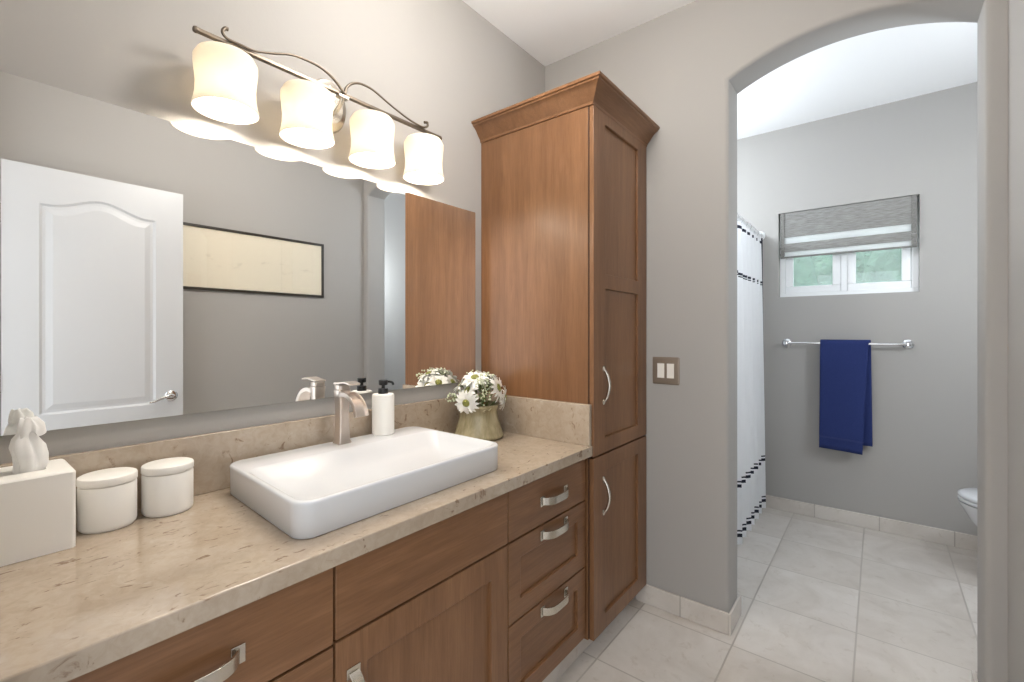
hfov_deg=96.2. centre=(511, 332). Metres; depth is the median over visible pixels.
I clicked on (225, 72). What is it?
vanity light
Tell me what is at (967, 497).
toilet
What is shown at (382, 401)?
soap dispenser
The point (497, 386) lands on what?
daisy
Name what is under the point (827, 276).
shrub
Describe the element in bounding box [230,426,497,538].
vessel sink
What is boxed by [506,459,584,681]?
vanity cabinet
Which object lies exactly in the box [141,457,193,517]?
canister
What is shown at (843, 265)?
window
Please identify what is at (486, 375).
sprig
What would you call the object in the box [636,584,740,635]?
baseboard
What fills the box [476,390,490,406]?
sprig
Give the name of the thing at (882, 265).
shrub
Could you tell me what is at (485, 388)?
sprig
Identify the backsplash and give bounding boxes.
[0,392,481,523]
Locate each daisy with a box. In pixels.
[453,378,465,393]
[455,390,479,413]
[460,382,479,397]
[462,371,488,406]
[473,371,497,403]
[486,375,502,405]
[490,386,506,409]
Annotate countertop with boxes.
[0,392,591,681]
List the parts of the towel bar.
post, rail, post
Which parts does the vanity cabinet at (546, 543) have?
drawer, drawer, drawer, panel, panel, handle, handle, handle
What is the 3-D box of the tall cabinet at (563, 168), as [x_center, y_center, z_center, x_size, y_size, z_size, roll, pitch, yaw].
[0.258,0.164,2.158,0.662,2.292,0.602,0,0,39]
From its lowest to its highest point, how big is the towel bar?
0.060 m
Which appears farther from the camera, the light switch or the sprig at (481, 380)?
the light switch
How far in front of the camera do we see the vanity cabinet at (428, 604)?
1.19 m
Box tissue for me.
[9,416,48,474]
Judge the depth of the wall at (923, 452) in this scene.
3.02 m
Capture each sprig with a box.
[445,390,460,401]
[475,374,485,406]
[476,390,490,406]
[478,383,492,398]
[482,372,493,406]
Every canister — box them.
[76,467,137,533]
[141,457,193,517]
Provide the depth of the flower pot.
1.88 m
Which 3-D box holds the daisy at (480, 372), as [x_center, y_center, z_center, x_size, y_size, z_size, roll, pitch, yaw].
[-0.113,0.247,1.976,0.114,0.176,0.111,0,0,39]
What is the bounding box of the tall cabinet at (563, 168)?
[471,71,659,656]
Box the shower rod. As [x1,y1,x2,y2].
[737,214,764,238]
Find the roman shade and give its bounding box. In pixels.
[780,195,916,258]
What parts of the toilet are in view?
seat, lid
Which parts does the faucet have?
lever, spout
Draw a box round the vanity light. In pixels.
[191,25,443,184]
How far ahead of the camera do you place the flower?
1.87 m
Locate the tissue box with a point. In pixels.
(38, 508)
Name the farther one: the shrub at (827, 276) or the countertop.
the shrub at (827, 276)
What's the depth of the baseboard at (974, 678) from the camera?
1.64 m
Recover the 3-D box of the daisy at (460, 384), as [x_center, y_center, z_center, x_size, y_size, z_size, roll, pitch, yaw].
[-0.211,0.261,1.960,0.086,0.148,0.106,0,0,39]
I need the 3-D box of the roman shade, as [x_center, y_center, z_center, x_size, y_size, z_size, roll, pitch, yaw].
[2.291,-0.714,3.170,0.760,0.332,0.057,0,0,39]
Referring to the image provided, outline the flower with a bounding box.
[462,399,468,406]
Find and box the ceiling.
[462,0,976,139]
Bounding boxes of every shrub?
[794,256,831,286]
[812,251,871,284]
[856,248,901,282]
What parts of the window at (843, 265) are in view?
sash, sash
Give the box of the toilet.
[958,488,976,525]
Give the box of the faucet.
[333,381,368,444]
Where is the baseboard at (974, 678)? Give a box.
[971,670,977,681]
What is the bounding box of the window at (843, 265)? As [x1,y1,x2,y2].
[780,196,918,296]
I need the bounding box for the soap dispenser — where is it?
[372,379,393,435]
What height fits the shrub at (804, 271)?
2.594 m
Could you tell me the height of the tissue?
0.126 m
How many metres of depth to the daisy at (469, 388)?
1.90 m
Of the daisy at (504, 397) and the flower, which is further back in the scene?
the daisy at (504, 397)
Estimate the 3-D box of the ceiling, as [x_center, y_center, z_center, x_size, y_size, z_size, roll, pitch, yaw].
[1.071,-1.560,1.646,2.920,0.100,4.190,0,0,39]
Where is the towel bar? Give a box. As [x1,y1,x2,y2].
[782,339,913,348]
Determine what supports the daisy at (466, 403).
in the flower pot
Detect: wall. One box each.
[0,0,544,463]
[545,0,1007,681]
[737,82,976,535]
[1008,0,1023,681]
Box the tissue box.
[0,459,75,566]
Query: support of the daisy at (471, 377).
on the flower pot
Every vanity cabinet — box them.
[68,568,332,681]
[331,493,507,681]
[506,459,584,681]
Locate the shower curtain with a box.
[737,221,765,544]
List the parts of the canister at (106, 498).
lid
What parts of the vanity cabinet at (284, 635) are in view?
handle, drawer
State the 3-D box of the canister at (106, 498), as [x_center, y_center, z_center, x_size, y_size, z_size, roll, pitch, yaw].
[-0.935,0.384,1.063,0.107,0.120,0.107,0,0,39]
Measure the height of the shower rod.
0.068 m
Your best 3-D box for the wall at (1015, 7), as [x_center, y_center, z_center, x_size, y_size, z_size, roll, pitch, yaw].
[0.940,-0.100,0.536,0.150,2.820,2.290,0,0,39]
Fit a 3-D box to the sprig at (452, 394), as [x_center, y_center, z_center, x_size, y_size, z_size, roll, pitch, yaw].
[-0.223,0.287,1.923,0.115,0.097,0.066,0,0,2]
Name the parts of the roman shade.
woven panel, woven panel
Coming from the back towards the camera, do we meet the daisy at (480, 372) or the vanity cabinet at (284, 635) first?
the daisy at (480, 372)
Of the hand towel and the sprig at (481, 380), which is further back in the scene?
the hand towel
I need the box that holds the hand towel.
[819,339,872,454]
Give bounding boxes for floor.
[556,507,976,681]
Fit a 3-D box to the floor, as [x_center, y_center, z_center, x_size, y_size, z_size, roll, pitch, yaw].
[0.678,1.370,1.154,2.920,0.120,5.450,0,0,39]
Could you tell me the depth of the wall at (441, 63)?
1.49 m
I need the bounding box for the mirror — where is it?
[0,71,474,435]
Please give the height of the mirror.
0.779 m
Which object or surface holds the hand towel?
hanging from the towel bar
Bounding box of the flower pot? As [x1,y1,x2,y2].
[454,401,503,440]
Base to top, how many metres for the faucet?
0.206 m
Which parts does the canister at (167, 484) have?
lid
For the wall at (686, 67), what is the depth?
2.04 m
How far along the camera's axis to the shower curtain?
3.10 m
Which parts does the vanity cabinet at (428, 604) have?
handle, panel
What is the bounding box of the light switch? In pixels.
[653,357,679,384]
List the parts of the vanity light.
lamp shade, bulb, lamp shade, bulb, arm, lamp shade, bulb, lamp shade, bulb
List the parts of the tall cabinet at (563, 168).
crown moulding, handle, handle, door, door, panel, panel, panel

